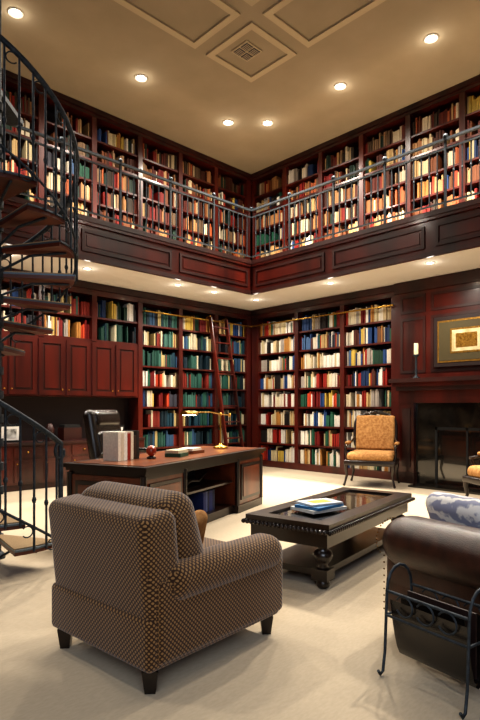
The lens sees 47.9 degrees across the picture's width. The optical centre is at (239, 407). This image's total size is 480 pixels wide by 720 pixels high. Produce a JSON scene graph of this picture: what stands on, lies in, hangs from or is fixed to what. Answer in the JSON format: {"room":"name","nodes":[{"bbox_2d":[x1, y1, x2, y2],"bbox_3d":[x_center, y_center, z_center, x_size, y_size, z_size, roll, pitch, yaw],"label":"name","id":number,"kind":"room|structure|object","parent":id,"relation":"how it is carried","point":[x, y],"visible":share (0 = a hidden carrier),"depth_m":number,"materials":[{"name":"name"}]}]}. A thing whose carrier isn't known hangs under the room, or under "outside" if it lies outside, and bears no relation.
{"room":"home library","nodes":[
{"label":"home library","id":0,"kind":"room"},
{"bbox_2d":[0,466,479,719],"bbox_3d":[0.144,1.390,5.391,11.520,0.080,11.520,0,0,-44],"label":"floor","id":1,"kind":"structure","parent":0,"point":[321,657],"depth_m":2.87,"materials":[{"name":"beige carpet"}]},
{"bbox_2d":[0,0,79,559],"bbox_3d":[-2.651,-1.373,4.422,2.708,5.454,1.466,0,0,-44],"label":"spiral staircase","id":2,"kind":"structure","parent":1,"relation":"on","point":[12,184],"depth_m":4.67,"materials":[{"name":"metal"}]},
{"bbox_2d":[1,267,144,491],"bbox_3d":[-4.366,-0.474,8.412,6.448,3.642,0.664,0,0,-44],"label":"upper cabinet","id":3,"kind":"object","parent":1,"relation":"on","point":[89,360],"visible":0.66,"depth_m":9.62,"materials":[{"name":"brown wood"}]},
{"bbox_2d":[1,286,135,342],"bbox_3d":[-4.423,-1.658,8.514,6.373,0.782,0.262,0,0,-44],"label":"books","id":4,"kind":"object","parent":3,"relation":"on","point":[110,312],"depth_m":9.91,"materials":[{"name":"multicoloured paper"}]},
{"bbox_2d":[83,409,146,458],"bbox_3d":[-1.613,0.684,7.521,0.864,1.328,0.970,0,0,14],"label":"chair","id":5,"kind":"object","parent":1,"relation":"on","point":[96,421],"visible":0.37,"depth_m":7.25,"materials":[{"name":"black leather"}]},
{"bbox_2d":[63,411,265,522],"bbox_3d":[-0.722,0.692,6.543,1.040,1.316,2.840,0,0,26],"label":"executive desk","id":6,"kind":"object","parent":1,"relation":"on","point":[220,480],"visible":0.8,"depth_m":6.11,"materials":[{"name":"brown wood"}]},
{"bbox_2d":[180,411,230,448],"bbox_3d":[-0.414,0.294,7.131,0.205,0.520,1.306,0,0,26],"label":"desk lamp","id":7,"kind":"object","parent":6,"relation":"on","point":[220,446],"depth_m":7.18,"materials":[{"name":"gold metal"}]},
{"bbox_2d":[49,481,281,693],"bbox_3d":[-0.419,0.889,3.145,0.983,0.921,1.065,0,0,41],"label":"armchair","id":8,"kind":"object","parent":1,"relation":"on","point":[139,580],"visible":1,"depth_m":2.73,"materials":[{"name":"brown fabric"}]},
{"bbox_2d":[128,291,251,452],"bbox_3d":[-0.998,-0.474,11.835,3.150,3.642,0.435,0,0,-44],"label":"bookcase","id":9,"kind":"object","parent":1,"relation":"on","point":[176,369],"visible":0.77,"depth_m":11.54,"materials":[{"name":"brown wood"}]},
{"bbox_2d":[143,304,393,326],"bbox_3d":[0.484,-1.910,10.359,3.042,0.032,3.782,0,0,-44],"label":"ladder rail","id":10,"kind":"object","parent":9,"relation":"attached to","point":[391,304],"visible":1,"depth_m":11.25,"materials":[{"name":"brown"}]},
{"bbox_2d":[206,316,243,446],"bbox_3d":[-0.301,-0.325,11.656,0.500,3.347,0.782,0,0,-44],"label":"library ladder","id":11,"kind":"object","parent":1,"relation":"on","point":[226,328],"visible":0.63,"depth_m":11.62,"materials":[{"name":"brown wood"}]},
{"bbox_2d":[251,285,394,479],"bbox_3d":[1.731,-0.474,11.545,0.435,3.642,3.770,0,0,-44],"label":"bookcase","id":12,"kind":"object","parent":1,"relation":"on","point":[312,378],"visible":0.87,"depth_m":11.43,"materials":[{"name":"brown wood"}]},
{"bbox_2d":[241,487,414,588],"bbox_3d":[0.878,1.067,4.863,0.799,0.567,1.884,0,0,36],"label":"coffee table","id":13,"kind":"object","parent":1,"relation":"on","point":[330,530],"visible":0.94,"depth_m":4.39,"materials":[{"name":"brown wood"}]},
{"bbox_2d":[291,498,346,513],"bbox_3d":[0.735,0.816,4.631,0.384,0.065,0.705,0,0,36],"label":"books","id":14,"kind":"object","parent":13,"relation":"on","point":[321,505],"depth_m":4.45,"materials":[{"name":"blue paper"}]},
{"bbox_2d":[343,410,399,488],"bbox_3d":[2.337,0.691,9.527,0.910,1.305,0.888,0,0,22],"label":"armchair","id":15,"kind":"object","parent":1,"relation":"on","point":[375,437],"visible":1,"depth_m":9.71,"materials":[{"name":"orange fabric"}]},
{"bbox_2d":[376,491,479,614],"bbox_3d":[2.093,0.835,3.464,2.440,1.030,1.060,0,0,-34],"label":"leather sofa","id":16,"kind":"object","parent":1,"relation":"on","point":[441,551],"visible":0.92,"depth_m":2.97,"materials":[{"name":"brown leather"}]},
{"bbox_2d":[426,491,479,527],"bbox_3d":[1.351,0.705,3.239,0.285,0.366,0.490,0,0,-34],"label":"pillow","id":17,"kind":"object","parent":16,"relation":"on","point":[442,506],"depth_m":3.19,"materials":[{"name":"fabric"}]},
{"bbox_2d":[377,563,479,718],"bbox_3d":[0.956,1.076,2.613,0.332,0.546,0.476,0,0,-34],"label":"magazine rack","id":18,"kind":"object","parent":1,"relation":"on","point":[444,637],"visible":1,"depth_m":2.56,"materials":[{"name":"metal"}]},
{"bbox_2d":[388,268,479,494],"bbox_3d":[3.791,-0.474,9.007,1.010,3.642,2.738,0,0,-44],"label":"fireplace","id":19,"kind":"object","parent":1,"relation":"on","point":[436,383],"visible":0.97,"depth_m":9.35,"materials":[{"name":"brown wood"}]},
{"bbox_2d":[413,343,419,377],"bbox_3d":[3.109,-0.840,9.531,0.130,0.635,0.130,0,0,-44],"label":"candlestick","id":20,"kind":"object","parent":19,"relation":"on","point":[416,354],"depth_m":9.51,"materials":[{"name":"metal"}]},
{"bbox_2d":[462,452,479,496],"bbox_3d":[3.477,0.691,6.895,0.888,1.305,0.910,0,0,-14],"label":"armchair","id":21,"kind":"object","parent":1,"relation":"on","point":[473,476],"visible":0.91,"depth_m":7.08,"materials":[{"name":"orange fabric"}]},
{"bbox_2d":[1,0,479,184],"bbox_3d":[0.143,-5.555,5.320,11.620,0.130,11.620,0,0,-44],"label":"ceiling","id":22,"kind":"structure","parent":0,"point":[90,52],"depth_m":8.58,"materials":[{"name":"paint"}]},
{"bbox_2d":[7,7,23,18],"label":"recessed light","id":23,"kind":"object","parent":22,"relation":"in","point":[15,12],"depth_m":7.53,"materials":[{"name":"white glass"}]},
{"bbox_2d":[135,74,146,81],"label":"recessed light","id":24,"kind":"object","parent":22,"relation":"in","point":[139,77],"depth_m":9.02,"materials":[{"name":"white glass"}]},
{"bbox_2d":[223,119,233,125],"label":"recessed light","id":25,"kind":"object","parent":22,"relation":"in","point":[227,122],"depth_m":10.43,"materials":[{"name":"white glass"}]},
{"bbox_2d":[231,40,261,60],"bbox_3d":[0.105,-5.500,8.333,0.340,0.035,0.340,0,0,-44],"label":"ceiling vent","id":26,"kind":"object","parent":22,"relation":"in","point":[246,50],"depth_m":8.31,"materials":[{"name":"beige metal"}]},
{"bbox_2d":[262,120,272,125],"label":"recessed light","id":27,"kind":"object","parent":22,"relation":"in","point":[266,122],"depth_m":10.44,"materials":[{"name":"white glass"}]},
{"bbox_2d":[334,82,345,89],"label":"recessed light","id":28,"kind":"object","parent":22,"relation":"in","point":[338,86],"depth_m":9.25,"materials":[{"name":"white glass"}]},
{"bbox_2d":[424,33,438,43],"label":"recessed light","id":29,"kind":"object","parent":22,"relation":"in","point":[433,37],"depth_m":8.06,"materials":[{"name":"white glass"}]},
{"bbox_2d":[1,244,479,310],"bbox_3d":[0.143,-2.627,5.313,11.410,0.645,11.410,0,0,-44],"label":"soffit","id":30,"kind":"object","parent":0,"point":[465,260],"visible":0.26,"depth_m":9.76,"materials":[{"name":"beige paint"}]},
{"bbox_2d":[1,68,251,259],"bbox_3d":[-2.793,-4.234,10.096,8.150,2.563,0.435,0,0,-44],"label":"bookcase","id":31,"kind":"object","parent":30,"relation":"on","point":[95,130],"visible":0.52,"depth_m":10.58,"materials":[{"name":"brown wood"}]},
{"bbox_2d":[1,125,479,259],"bbox_3d":[0.144,-3.553,5.412,8.050,1.135,8.050,0,0,-44],"label":"gallery railing","id":32,"kind":"object","parent":30,"relation":"on","point":[446,137],"visible":0.91,"depth_m":8.99,"materials":[{"name":"metal"}]},
{"bbox_2d":[251,74,479,259],"bbox_3d":[2.876,-4.234,10.364,0.435,2.563,7.060,0,0,-44],"label":"bookcase","id":33,"kind":"object","parent":30,"relation":"on","point":[455,109],"visible":0.63,"depth_m":10.50,"materials":[{"name":"brown wood"}]},
{"bbox_2d":[1,196,479,294],"bbox_3d":[0.135,-2.640,4.136,9.760,0.680,9.730,0,0,-44],"label":"fascia","id":34,"kind":"structure","parent":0,"point":[455,227],"depth_m":9.01,"materials":[{"name":"brown wood"}]},
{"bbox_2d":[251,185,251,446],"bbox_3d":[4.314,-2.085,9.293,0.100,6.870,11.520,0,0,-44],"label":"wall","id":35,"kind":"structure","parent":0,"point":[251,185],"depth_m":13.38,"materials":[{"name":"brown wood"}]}
]}

